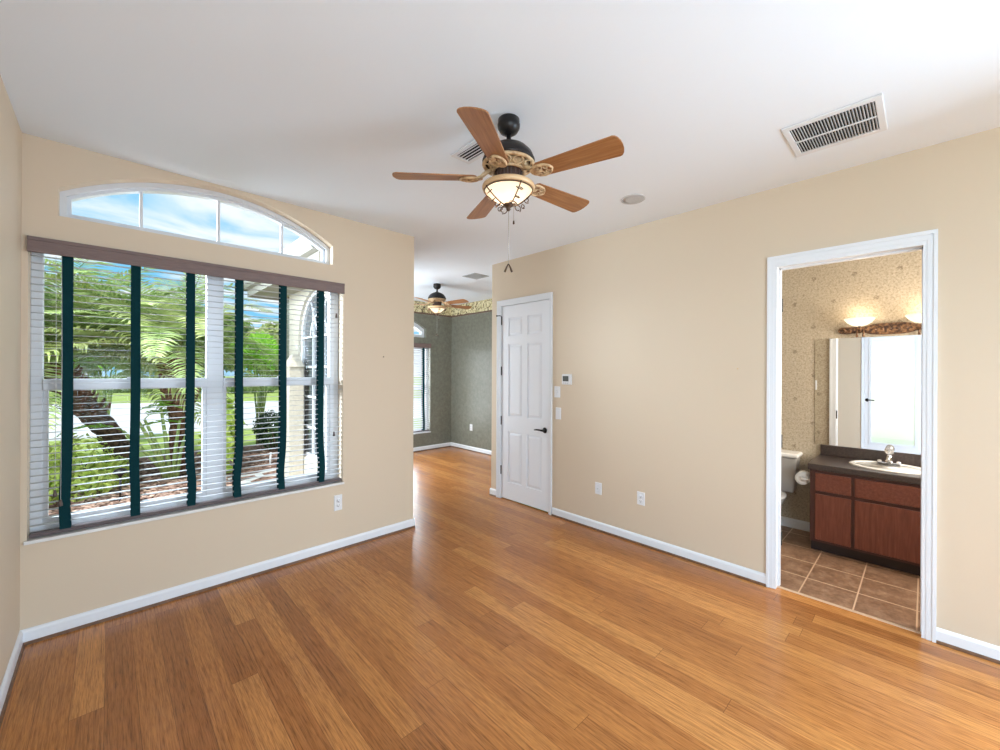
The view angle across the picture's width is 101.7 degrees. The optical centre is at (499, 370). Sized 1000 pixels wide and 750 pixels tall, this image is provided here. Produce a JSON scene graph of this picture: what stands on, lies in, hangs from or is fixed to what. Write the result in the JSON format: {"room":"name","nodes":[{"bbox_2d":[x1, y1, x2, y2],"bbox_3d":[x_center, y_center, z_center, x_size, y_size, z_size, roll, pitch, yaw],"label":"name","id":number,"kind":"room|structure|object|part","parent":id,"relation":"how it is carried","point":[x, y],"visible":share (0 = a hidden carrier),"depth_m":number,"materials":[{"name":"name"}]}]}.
{"room":"empty living room","nodes":[
{"label":"empty living room","id":0,"kind":"room"},
{"bbox_2d":[0,75,21,685],"bbox_3d":[0.179,0.177,-0.852,0.200,3.008,8.921,0,0,-44],"label":"wall","id":1,"kind":"structure","parent":0,"point":[10,131],"depth_m":2.04,"materials":[{"name":"beige paint"}]},
{"bbox_2d":[0,631,24,727],"bbox_3d":[-1.778,1.510,1.343,0.024,0.085,2.651,0,0,-44],"label":"baseboard","id":2,"kind":"structure","parent":1,"relation":"attached to","point":[8,680],"depth_m":2.01,"materials":[{"name":"white paint"}]},
{"bbox_2d":[20,133,413,629],"bbox_3d":[-1.921,0.167,3.176,2.746,3.008,0.200,0,0,-44],"label":"wall","id":3,"kind":"structure","parent":0,"point":[61,578],"depth_m":3.07,"materials":[{"name":"beige paint"}]},
{"bbox_2d":[23,252,343,545],"bbox_3d":[-2.078,0.115,2.989,1.834,1.748,0.181,0,0,-44],"label":"window","id":4,"kind":"structure","parent":3,"relation":"in","point":[211,389],"depth_m":2.97,"materials":[{"name":"white plastic"}]},
{"bbox_3d":[-2.444,0.486,2.709,0.802,0.869,0.058,0,0,-44],"label":"sash","id":5,"kind":"part","parent":4,"relation":"part of","materials":[{"name":"white plastic"}]},
{"bbox_3d":[-2.061,0.979,2.967,1.834,0.020,0.120,0,0,-44],"label":"sill","id":6,"kind":"part","parent":4,"relation":"part of","materials":[{"name":"stone"}]},
{"bbox_2d":[27,235,344,537],"bbox_3d":[-2.038,0.100,2.948,1.814,1.722,0.086,0,0,-44],"label":"window blind","id":7,"kind":"object","parent":4,"relation":"attached to","point":[67,250],"visible":1,"depth_m":2.80,"materials":[{"name":"white plastic"}]},
{"bbox_3d":[-2.602,0.019,2.385,0.005,1.378,0.004,0,0,-44],"label":"lift cord","id":8,"kind":"part","parent":7,"relation":"part of","materials":[{"name":"white fabric"}]},
{"bbox_3d":[-2.585,0.049,2.401,0.005,1.438,0.004,0,0,-44],"label":"lift cord","id":9,"kind":"part","parent":7,"relation":"part of","materials":[{"name":"white fabric"}]},
{"bbox_3d":[-2.054,0.950,2.960,1.798,0.022,0.048,0,0,-44],"label":"rail","id":10,"kind":"part","parent":7,"relation":"part of","materials":[{"name":"grey"}]},
{"bbox_3d":[-1.429,-0.065,3.509,0.002,1.198,0.004,0,0,-44],"label":"tilt cord","id":11,"kind":"part","parent":7,"relation":"part of","materials":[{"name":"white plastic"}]},
{"bbox_3d":[-1.799,0.489,3.328,0.792,0.869,0.058,0,0,-44],"label":"sash","id":12,"kind":"part","parent":4,"relation":"part of","materials":[{"name":"white plastic"}]},
{"bbox_2d":[60,183,329,264],"bbox_3d":[-2.094,-1.109,3.029,1.602,0.404,0.085,0,0,-44],"label":"window","id":13,"kind":"structure","parent":3,"relation":"in","point":[67,197],"depth_m":2.86,"materials":[{"name":"white plastic"}]},
{"bbox_2d":[20,518,414,645],"bbox_3d":[-1.772,1.510,3.169,2.560,0.085,0.024,0,0,-44],"label":"baseboard","id":14,"kind":"structure","parent":3,"relation":"attached to","point":[31,635],"depth_m":2.82,"materials":[{"name":"white paint"}]},
{"bbox_2d":[334,494,341,510],"bbox_3d":[-1.403,1.146,3.532,0.072,0.135,0.009,0,0,-44],"label":"power outlet","id":15,"kind":"object","parent":3,"relation":"attached to","point":[337,498],"visible":1,"depth_m":3.53,"materials":[{"name":"white plastic"}]},
{"bbox_2d":[289,289,327,473],"bbox_3d":[-2.116,0.206,5.219,0.200,3.088,3.019,0,0,-44],"label":"wall","id":16,"kind":"structure","parent":0,"point":[293,339],"depth_m":5.96,"materials":[{"name":"beige paint"}]},
{"bbox_2d":[244,237,320,300],"bbox_3d":[-2.359,-1.501,5.803,1.780,0.740,3.130,0,0,-44],"label":"eave","id":17,"kind":"object","parent":16,"relation":"attached to","point":[300,247],"visible":0.15,"depth_m":4.75,"materials":[{"name":"beige paint"}]},
{"bbox_2d":[301,290,327,460],"bbox_3d":[-2.459,0.064,5.540,0.070,2.310,1.240,0,0,-44],"label":"window","id":18,"kind":"structure","parent":16,"relation":"in","point":[309,390],"depth_m":5.75,"materials":[{"name":"white plastic"}]},
{"bbox_2d":[287,296,451,447],"bbox_3d":[-2.114,0.167,7.451,3.294,3.008,0.200,0,0,-44],"label":"wall","id":19,"kind":"structure","parent":0,"point":[440,352],"depth_m":8.14,"materials":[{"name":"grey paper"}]},
{"bbox_2d":[414,322,423,337],"bbox_3d":[-2.097,-0.847,7.484,1.590,0.405,0.090,0,0,-44],"label":"window","id":20,"kind":"structure","parent":19,"relation":"in","point":[417,327],"depth_m":7.94,"materials":[{"name":"white plastic"}]},
{"bbox_2d":[413,349,430,433],"bbox_3d":[-2.078,0.344,7.448,1.835,1.736,0.175,0,0,-44],"label":"window","id":21,"kind":"structure","parent":19,"relation":"in","point":[425,349],"depth_m":8.06,"materials":[{"name":"white plastic"}]},
{"bbox_2d":[413,343,430,432],"bbox_3d":[-2.039,0.325,7.408,1.819,1.717,0.086,0,0,-44],"label":"window blind","id":22,"kind":"object","parent":21,"relation":"attached to","point":[423,346],"visible":0.23,"depth_m":7.92,"materials":[{"name":"white plastic"}]},
{"bbox_3d":[-2.061,1.202,7.427,1.835,0.019,0.115,0,0,-44],"label":"sill","id":23,"kind":"part","parent":21,"relation":"part of","materials":[{"name":"white paint"}]},
{"bbox_2d":[451,299,491,450],"bbox_3d":[0.102,0.176,7.375,0.200,3.008,2.978,0,0,-44],"label":"wall","id":24,"kind":"structure","parent":0,"point":[471,356],"depth_m":7.88,"materials":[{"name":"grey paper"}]},
{"bbox_2d":[0,0,999,304],"bbox_3d":[1.123,-1.448,1.306,7.140,0.250,13.540,0,0,-44],"label":"ceiling","id":25,"kind":"structure","parent":0,"point":[316,105],"depth_m":1.94,"materials":[{"name":"white paint"}]},
{"bbox_2d":[414,283,470,335],"bbox_3d":[-0.936,-0.928,6.262,1.148,0.808,1.155,0,0,-44],"label":"ceiling fan","id":26,"kind":"object","parent":25,"relation":"hanging from","point":[436,299],"visible":0.99,"depth_m":6.18,"materials":[{"name":"brown wood"}]},
{"bbox_3d":[-0.969,-0.906,6.258,0.259,0.104,0.259,0,0,-44],"label":"scroll frame","id":27,"kind":"part","parent":26,"relation":"part of","materials":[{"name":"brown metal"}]},
{"bbox_3d":[-0.969,-0.921,6.258,0.249,0.082,0.249,0,0,-44],"label":"lamp shade","id":28,"kind":"part","parent":26,"relation":"part of","materials":[{"name":"white glass"}]},
{"bbox_3d":[-0.657,-1.017,6.032,0.441,0.006,0.134,0,-12,36],"label":"blade","id":29,"kind":"part","parent":26,"relation":"part of","materials":[{"name":"brown wood"}]},
{"bbox_3d":[-0.657,-1.017,6.484,0.441,0.006,0.134,0,-12,-36],"label":"blade","id":30,"kind":"part","parent":26,"relation":"part of","materials":[{"name":"brown wood"}]},
{"bbox_2d":[450,140,483,163],"bbox_3d":[-0.138,-1.323,2.439,0.150,0.011,0.330,0,0,-44],"label":"ceiling vent","id":31,"kind":"object","parent":25,"relation":"in","point":[471,152],"visible":0.56,"depth_m":2.48,"materials":[{"name":"white metal"}]},
{"bbox_2d":[462,273,488,279],"bbox_3d":[-0.342,-1.325,5.722,0.270,0.008,0.270,0,0,-44],"label":"ceiling vent","id":32,"kind":"object","parent":25,"relation":"in","point":[476,276],"visible":1,"depth_m":5.72,"materials":[{"name":"grey metal"}]},
{"bbox_2d":[392,107,623,271],"bbox_3d":[0.078,-0.924,2.165,1.139,0.808,1.160,0,0,-44],"label":"ceiling fan","id":33,"kind":"object","parent":25,"relation":"hanging from","point":[508,161],"visible":1,"depth_m":2.06,"materials":[{"name":"brown wood"}]},
{"bbox_3d":[-0.339,-1.016,2.135,0.441,0.006,0.134,0,12,-3],"label":"blade","id":34,"kind":"part","parent":33,"relation":"part of","materials":[{"name":"brown wood"}]},
{"bbox_3d":[-0.090,-1.014,2.512,0.134,0.006,0.441,-13,4,-20],"label":"blade","id":35,"kind":"part","parent":33,"relation":"part of","materials":[{"name":"brown wood"}]},
{"bbox_3d":[-0.058,-1.014,1.782,0.134,0.006,0.441,13,3,15],"label":"blade","id":36,"kind":"part","parent":33,"relation":"part of","materials":[{"name":"brown wood"}]},
{"bbox_3d":[0.045,-0.702,2.153,0.004,0.288,0.004,0,0,-44],"label":"pull chain","id":37,"kind":"part","parent":33,"relation":"part of","materials":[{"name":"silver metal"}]},
{"bbox_3d":[0.045,-0.917,2.152,0.249,0.082,0.249,0,0,-44],"label":"lamp shade","id":38,"kind":"part","parent":33,"relation":"part of","materials":[{"name":"white glass"}]},
{"bbox_3d":[0.045,-0.902,2.152,0.259,0.104,0.259,0,0,-44],"label":"scroll frame","id":39,"kind":"part","parent":33,"relation":"part of","materials":[{"name":"brown metal"}]},
{"bbox_3d":[0.346,-1.012,2.391,0.441,0.006,0.134,0,-12,-38],"label":"blade","id":40,"kind":"part","parent":33,"relation":"part of","materials":[{"name":"brown wood"}]},
{"bbox_3d":[0.366,-1.012,1.940,0.441,0.006,0.134,0,-12,34],"label":"blade","id":41,"kind":"part","parent":33,"relation":"part of","materials":[{"name":"brown wood"}]},
{"bbox_2d":[621,194,644,204],"bbox_3d":[1.026,-1.319,3.140,0.180,0.008,0.180,0,0,-44],"label":"ceiling speaker","id":42,"kind":"object","parent":25,"relation":"attached to","point":[633,198],"visible":1,"depth_m":3.13},
{"bbox_2d":[623,196,643,203],"bbox_3d":[1.026,-1.320,3.140,0.154,0.006,0.154,0,0,-44],"label":"grille","id":43,"kind":"object","parent":42,"relation":"attached to","point":[627,199],"depth_m":3.13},
{"bbox_2d":[781,93,887,156],"bbox_3d":[1.822,-1.314,2.220,0.406,0.012,0.406,0,0,-44],"label":"ceiling vent","id":44,"kind":"object","parent":25,"relation":"in","point":[866,117],"visible":1,"depth_m":2.20,"materials":[{"name":"white metal"}]},
{"bbox_2d":[0,447,999,749],"bbox_3d":[1.094,1.625,2.261,5.440,0.120,11.740,0,0,-44],"label":"floor","id":45,"kind":"structure","parent":0,"point":[489,622],"depth_m":2.21,"materials":[{"name":"brown wood"}]},
{"bbox_2d":[781,449,802,505],"bbox_3d":[2.575,1.184,3.965,0.662,0.775,0.496,0,0,-44],"label":"toilet","id":46,"kind":"object","parent":45,"relation":"on","point":[790,460],"visible":0.14,"depth_m":3.94,"materials":[{"name":"grey ceramic"}]},
{"bbox_3d":[2.513,1.166,3.905,0.488,0.025,0.384,0,0,-44],"label":"seat","id":47,"kind":"part","parent":46,"relation":"part of","materials":[{"name":"white ceramic"}]},
{"bbox_3d":[2.739,1.012,4.122,0.194,0.350,0.461,0,0,-44],"label":"tank","id":48,"kind":"part","parent":46,"relation":"part of","materials":[{"name":"grey ceramic"}]},
{"bbox_3d":[2.736,0.817,4.118,0.220,0.040,0.496,0,0,-44],"label":"tank lid","id":49,"kind":"part","parent":46,"relation":"part of","materials":[{"name":"white ceramic"}]},
{"bbox_2d":[777,586,920,633],"bbox_3d":[2.267,1.568,2.696,0.026,0.004,0.727,0,0,-44],"label":"threshold","id":50,"kind":"object","parent":45,"relation":"on","point":[802,594],"visible":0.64,"depth_m":2.65,"materials":[{"name":"beige wood"}]},
{"bbox_2d":[808,444,920,575],"bbox_3d":[3.435,1.143,3.164,0.550,0.865,1.604,0,0,-44],"label":"vanity cabinet","id":51,"kind":"object","parent":45,"relation":"on","point":[871,516],"visible":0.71,"depth_m":3.31,"materials":[{"name":"brown wood"}]},
{"bbox_2d":[795,470,809,484],"bbox_3d":[2.765,0.973,3.700,0.196,0.110,0.125,0,0,-44],"label":"toilet paper roll","id":52,"kind":"object","parent":51,"relation":"attached to","point":[802,477],"visible":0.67,"depth_m":3.67,"materials":[{"name":"white paper"}]},
{"bbox_3d":[2.810,0.959,3.438,0.018,0.152,0.237,0,0,-44],"label":"drawer","id":53,"kind":"part","parent":51,"relation":"part of","materials":[{"name":"brown wood"}]},
{"bbox_3d":[2.808,1.259,3.438,0.018,0.392,0.237,0,0,-44],"label":"cabinet door","id":54,"kind":"part","parent":51,"relation":"part of","materials":[{"name":"brown wood"}]},
{"bbox_2d":[808,455,920,484],"bbox_3d":[3.436,0.836,3.164,0.550,0.050,1.604,0,0,-44],"label":"countertop","id":55,"kind":"structure","parent":51,"relation":"on","point":[841,465],"depth_m":3.36,"materials":[{"name":"brown laminate"}]},
{"bbox_2d":[848,460,920,474],"bbox_3d":[3.246,0.802,3.401,0.421,0.014,0.514,0,0,-44],"label":"sink","id":56,"kind":"object","parent":55,"relation":"in","point":[874,465],"visible":0.85,"depth_m":3.38,"materials":[{"name":"white ceramic"}]},
{"bbox_2d":[856,462,920,471],"bbox_3d":[3.246,0.806,3.401,0.341,0.005,0.416,0,0,-44],"label":"basin","id":57,"kind":"object","parent":56,"relation":"in","point":[869,465],"depth_m":3.39,"materials":[{"name":"white ceramic"}]},
{"bbox_2d":[877,447,900,464],"bbox_3d":[3.334,0.730,3.493,0.137,0.144,0.152,0,0,-44],"label":"faucet","id":58,"kind":"object","parent":55,"relation":"on","point":[889,451],"visible":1,"depth_m":3.50,"materials":[{"name":"silver metal"}]},
{"bbox_3d":[3.333,0.761,3.491,0.133,0.062,0.052,0,0,-44],"label":"spout","id":59,"kind":"part","parent":58,"relation":"part of","materials":[{"name":"silver metal"}]},
{"bbox_3d":[3.362,0.695,3.519,0.055,0.074,0.055,0,0,24],"label":"knob","id":60,"kind":"part","parent":58,"relation":"part of","materials":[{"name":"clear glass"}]},
{"bbox_3d":[3.362,0.796,3.519,0.052,0.012,0.150,0,0,-44],"label":"plate","id":61,"kind":"part","parent":58,"relation":"part of","materials":[{"name":"silver metal"}]},
{"bbox_3d":[3.092,1.260,3.143,0.018,0.392,0.538,0,0,-44],"label":"cabinet door","id":62,"kind":"part","parent":51,"relation":"part of","materials":[{"name":"brown wood"}]},
{"bbox_3d":[3.093,0.960,3.143,0.018,0.152,0.538,0,0,-44],"label":"drawer","id":63,"kind":"part","parent":51,"relation":"part of","materials":[{"name":"brown wood"}]},
{"bbox_2d":[491,127,999,646],"bbox_3d":[3.040,0.190,1.920,0.115,3.008,8.962,0,0,-44],"label":"wall","id":64,"kind":"structure","parent":0,"point":[654,322],"depth_m":3.15,"materials":[{"name":"beige paint"}]},
{"bbox_2d":[496,300,548,511],"bbox_3d":[0.258,0.384,4.741,0.094,2.331,0.815,0,0,-44],"label":"door","id":65,"kind":"structure","parent":64,"relation":"in","point":[524,467],"depth_m":4.71,"materials":[{"name":"white paint"}]},
{"bbox_3d":[0.446,0.660,4.516,0.056,0.064,0.152,0,0,-44],"label":"lever handle","id":66,"kind":"part","parent":65,"relation":"part of","materials":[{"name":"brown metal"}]},
{"bbox_2d":[496,292,552,514],"bbox_3d":[0.304,0.354,4.757,0.135,2.414,0.864,0,0,-44],"label":"door frame","id":67,"kind":"structure","parent":64,"relation":"attached to","point":[544,296],"depth_m":4.88,"materials":[{"name":"white paint"}]},
{"bbox_2d":[554,386,559,397],"bbox_3d":[0.608,0.228,4.359,0.018,0.120,0.080,0,0,-44],"label":"light switch","id":68,"kind":"object","parent":64,"relation":"attached to","point":[556,388],"visible":1,"depth_m":4.36,"materials":[{"name":"white plastic"}]},
{"bbox_2d":[556,407,560,419],"bbox_3d":[0.622,0.458,4.351,0.008,0.126,0.072,0,0,-44],"label":"light switch","id":69,"kind":"object","parent":64,"relation":"attached to","point":[558,410],"visible":1,"depth_m":4.34,"materials":[{"name":"white plastic"}]},
{"bbox_2d":[562,374,571,384],"bbox_3d":[0.698,0.092,4.260,0.026,0.111,0.121,0,0,-44],"label":"thermostat","id":70,"kind":"object","parent":64,"relation":"attached to","point":[566,378],"visible":1,"depth_m":4.25,"materials":[{"name":"white plastic"}]},
{"bbox_2d":[595,482,601,494],"bbox_3d":[0.960,1.155,3.989,0.016,0.116,0.074,0,0,-44],"label":"outlet","id":71,"kind":"object","parent":64,"relation":"attached to","point":[598,486],"visible":1,"depth_m":3.99,"materials":[{"name":"white plastic"}]},
{"bbox_2d":[637,491,644,505],"bbox_3d":[1.269,1.154,3.672,0.009,0.118,0.074,0,0,-44],"label":"power outlet","id":72,"kind":"object","parent":64,"relation":"attached to","point":[640,495],"visible":1,"depth_m":3.67,"materials":[{"name":"white plastic"}]},
{"bbox_2d":[413,442,999,663],"bbox_3d":[2.013,1.527,3.143,2.894,0.085,11.740,0,0,-44],"label":"baseboard","id":73,"kind":"structure","parent":64,"relation":"attached to","point":[990,652],"depth_m":3.30,"materials":[{"name":"white paint"}]},
{"bbox_2d":[766,229,937,642],"bbox_3d":[2.285,0.375,2.708,0.157,2.390,0.847,0,0,-44],"label":"door frame","id":74,"kind":"structure","parent":64,"relation":"attached to","point":[926,241],"depth_m":2.47,"materials":[{"name":"white paint"}]},
{"bbox_2d":[781,250,921,521],"bbox_3d":[3.338,0.191,3.757,0.120,3.008,2.700,0,0,-44],"label":"wall","id":75,"kind":"structure","parent":0,"point":[817,300],"depth_m":3.95,"materials":[{"name":"beige paper"}]},
{"bbox_2d":[781,516,809,531],"bbox_3d":[2.712,1.527,4.306,0.014,0.090,1.050,0,0,-44],"label":"baseboard","id":76,"kind":"structure","parent":75,"relation":"attached to","point":[785,521],"depth_m":4.06,"materials":[{"name":"white paint"}]},
{"bbox_2d":[815,335,921,454],"bbox_3d":[3.624,0.204,3.367,0.006,1.012,1.630,0,0,-44],"label":"wall mirror","id":77,"kind":"object","parent":75,"relation":"attached to","point":[868,389],"visible":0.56,"depth_m":3.67,"materials":[{"name":"clear glass"}]},
{"bbox_2d":[820,444,920,466],"bbox_3d":[3.633,0.761,3.342,0.020,0.100,1.590,0,0,-44],"label":"backsplash","id":78,"kind":"structure","parent":75,"relation":"attached to","point":[828,450],"depth_m":3.67,"materials":[{"name":"brown laminate"}]},
{"bbox_2d":[838,313,921,336],"bbox_3d":[3.351,-0.385,3.500,0.220,0.162,0.710,0,0,-44],"label":"vanity light","id":79,"kind":"object","parent":75,"relation":"attached to","point":[895,327],"visible":0.73,"depth_m":3.57,"materials":[{"name":"brown metal"}]},
{"bbox_3d":[3.213,-0.431,3.641,0.216,0.070,0.216,0,0,-44],"label":"lamp shade","id":80,"kind":"part","parent":79,"relation":"part of","materials":[{"name":"white glass"}]},
{"bbox_3d":[3.248,-0.355,3.676,0.090,0.101,0.062,0,0,-44],"label":"arm","id":81,"kind":"part","parent":79,"relation":"part of","materials":[{"name":"brown metal"}]},
{"bbox_3d":[3.486,-0.430,3.356,0.216,0.070,0.216,0,0,-44],"label":"lamp shade","id":82,"kind":"part","parent":79,"relation":"part of","materials":[{"name":"white glass"}]},
{"label":"outside","id":83,"kind":"structure","parent":0,"visible":0},
{"bbox_2d":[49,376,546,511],"bbox_3d":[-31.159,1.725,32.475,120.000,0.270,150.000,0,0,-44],"label":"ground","id":84,"kind":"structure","parent":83,"point":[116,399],"depth_m":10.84,"materials":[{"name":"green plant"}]},
{"bbox_2d":[73,353,124,446],"bbox_3d":[-8.792,0.443,8.946,1.176,2.483,0.922,0,0,9],"label":"palm tree","id":85,"kind":"object","parent":84,"relation":"on","point":[101,396],"visible":0.06,"depth_m":9.02,"materials":[{"name":"green plant"}]},
{"bbox_3d":[-8.747,0.691,8.799,0.173,1.984,0.283,0,0,-44],"label":"stem","id":86,"kind":"part","parent":85,"relation":"part of","materials":[{"name":"plant"}]},
{"bbox_3d":[-8.710,0.772,8.900,0.076,1.820,0.182,0,0,-32],"label":"stem","id":87,"kind":"part","parent":85,"relation":"part of","materials":[{"name":"plant"}]},
{"bbox_3d":[-8.750,0.667,9.046,0.168,2.029,0.043,0,0,33],"label":"stem","id":88,"kind":"part","parent":85,"relation":"part of","materials":[{"name":"plant"}]},
{"bbox_3d":[-8.663,0.697,9.050,0.091,1.968,0.048,0,0,-44],"label":"stem","id":89,"kind":"part","parent":85,"relation":"part of","materials":[{"name":"plant"}]},
{"bbox_3d":[-8.621,0.664,9.046,0.265,2.038,0.038,0,0,-28],"label":"stem","id":90,"kind":"part","parent":85,"relation":"part of","materials":[{"name":"plant"}]},
{"bbox_2d":[99,373,153,392],"bbox_3d":[-27.470,0.950,29.981,4.120,1.686,2.138,0,0,-44],"label":"hedge","id":91,"kind":"object","parent":84,"relation":"on","point":[114,390],"visible":0.14,"depth_m":29.32,"materials":[{"name":"green plant"}]},
{"bbox_2d":[119,305,203,372],"bbox_3d":[-31.272,-2.379,37.764,7.045,7.960,6.601,0,0,30],"label":"shade tree","id":92,"kind":"object","parent":84,"relation":"on","point":[170,305],"visible":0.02,"depth_m":36.98,"materials":[{"name":"green plant"}]},
{"bbox_2d":[195,306,254,374],"bbox_3d":[-35.490,-3.220,51.922,8.667,9.601,8.561,0,0,-44],"label":"shade tree","id":93,"kind":"object","parent":84,"relation":"on","point":[247,327],"visible":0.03,"depth_m":51.43,"materials":[{"name":"green plant"}]},
{"bbox_2d":[226,373,278,393],"bbox_3d":[-18.053,0.988,29.996,3.896,1.653,2.132,0,0,-44],"label":"hedge","id":94,"kind":"object","parent":84,"relation":"on","point":[231,388],"visible":0.23,"depth_m":29.50,"materials":[{"name":"green plant"}]},
{"bbox_2d":[245,322,278,376],"bbox_3d":[-22.484,-1.525,39.928,6.181,6.340,6.569,0,0,-44],"label":"shade tree","id":95,"kind":"object","parent":84,"relation":"on","point":[274,332],"visible":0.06,"depth_m":37.93,"materials":[{"name":"green plant"}]},
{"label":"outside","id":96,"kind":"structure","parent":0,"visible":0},
{"bbox_2d":[49,444,277,514],"bbox_3d":[-4.860,1.653,5.420,10.500,0.173,7.100,0,0,-44],"label":"ground","id":97,"kind":"structure","parent":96,"point":[255,446],"depth_m":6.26,"materials":[{"name":"brown wood"}]},
{"bbox_2d":[49,433,129,504],"bbox_3d":[-5.601,1.238,5.133,1.342,0.849,1.151,0,0,-24],"label":"shrub","id":98,"kind":"object","parent":97,"relation":"on","point":[75,454],"visible":0.45,"depth_m":5.18,"materials":[{"name":"green plant"}]},
{"bbox_2d":[73,423,129,438],"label":"plant","id":99,"kind":"object","parent":97,"relation":"on","point":[96,426],"depth_m":5.53,"materials":[{"name":"green plant"}]},
{"bbox_2d":[113,468,127,500],"bbox_3d":[-4.607,1.379,4.940,0.150,0.400,0.148,0,0,-44],"label":"path light","id":100,"kind":"object","parent":97,"relation":"on","point":[120,475],"visible":0.88,"depth_m":4.93,"materials":[{"name":"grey metal"}]},
{"bbox_2d":[113,468,127,476],"bbox_3d":[-4.606,1.234,4.940,0.150,0.110,0.148,0,0,-44],"label":"hood","id":101,"kind":"object","parent":100,"relation":"attached to","point":[119,469],"depth_m":4.91,"materials":[{"name":"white metal"}]},
{"bbox_2d":[44,258,268,469],"bbox_3d":[-6.300,-0.059,5.676,5.026,3.589,5.690,0,0,26],"label":"palm tree","id":102,"kind":"object","parent":97,"relation":"on","point":[91,403],"visible":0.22,"depth_m":5.72,"materials":[{"name":"green plant"}]},
{"bbox_2d":[44,259,278,472],"bbox_3d":[-5.611,-0.030,6.085,3.781,3.429,5.154,0,0,-18],"label":"palm tree","id":103,"kind":"object","parent":97,"relation":"on","point":[177,360],"visible":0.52,"depth_m":5.59,"materials":[{"name":"green plant"}]},
{"bbox_2d":[139,399,184,478],"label":"plant","id":104,"kind":"object","parent":97,"relation":"on","point":[161,458],"depth_m":5.91,"materials":[{"name":"green plant"}]},
{"bbox_2d":[197,398,247,472],"bbox_3d":[-4.260,1.029,6.256,0.598,1.214,0.718,0,0,-13],"label":"plant","id":105,"kind":"object","parent":97,"relation":"on","point":[229,407],"visible":0.19,"depth_m":6.18,"materials":[{"name":"green plant"}]},
{"bbox_2d":[227,331,277,443],"bbox_3d":[-5.491,0.377,9.283,1.183,2.644,0.856,0,0,-17],"label":"palm tree","id":106,"kind":"object","parent":97,"relation":"on","point":[261,396],"visible":0.41,"depth_m":9.18,"materials":[{"name":"green plant"}]},
{"bbox_3d":[-5.604,0.619,9.213,0.341,2.156,0.040,0,0,-23],"label":"stem","id":107,"kind":"part","parent":106,"relation":"part of","materials":[{"name":"plant"}]},
{"bbox_3d":[-5.449,0.695,9.104,0.088,2.004,0.320,0,0,-17],"label":"stem","id":108,"kind":"part","parent":106,"relation":"part of","materials":[{"name":"plant"}]},
{"bbox_3d":[-5.482,0.771,9.393,0.047,1.851,0.236,0,0,-35],"label":"stem","id":109,"kind":"part","parent":106,"relation":"part of","materials":[{"name":"plant"}]},
{"bbox_3d":[-5.428,0.702,9.314,0.288,1.994,0.048,0,0,-44],"label":"stem","id":110,"kind":"part","parent":106,"relation":"part of","materials":[{"name":"plant"}]},
{"bbox_3d":[-5.314,0.663,9.160,0.049,2.073,0.418,0,0,-44],"label":"stem","id":111,"kind":"part","parent":106,"relation":"part of","materials":[{"name":"plant"}]},
{"bbox_3d":[-5.362,0.688,9.277,0.262,2.023,0.181,0,0,-44],"label":"stem","id":112,"kind":"part","parent":106,"relation":"part of","materials":[{"name":"plant"}]},
{"bbox_2d":[252,410,278,449],"bbox_3d":[-4.610,1.255,8.603,1.061,0.885,0.989,0,0,-44],"label":"trimmed hedge","id":113,"kind":"object","parent":97,"relation":"on","point":[263,420],"visible":0.47,"depth_m":8.32,"materials":[{"name":"green plant"}]},
{"bbox_2d":[284,354,303,476],"bbox_3d":[-2.914,0.727,5.743,0.210,1.920,0.260,0,0,-44],"label":"column","id":114,"kind":"structure","parent":97,"relation":"on","point":[294,362],"depth_m":5.67,"materials":[{"name":"beige paint"}]},
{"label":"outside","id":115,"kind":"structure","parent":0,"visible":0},
{"bbox_2d":[49,399,421,440],"bbox_3d":[-14.883,1.665,15.573,122.110,0.035,20.805,0,0,-39],"label":"street","id":116,"kind":"structure","parent":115,"point":[247,407],"depth_m":14.35,"materials":[{"name":"grey asphalt"}]},
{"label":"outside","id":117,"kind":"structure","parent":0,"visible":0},
{"bbox_2d":[227,468,275,483],"bbox_3d":[-2.959,1.737,5.414,0.736,0.300,2.700,0,0,-44],"label":"walkway","id":118,"kind":"structure","parent":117,"point":[259,473],"depth_m":6.15,"materials":[{"name":"concrete"}]}
]}

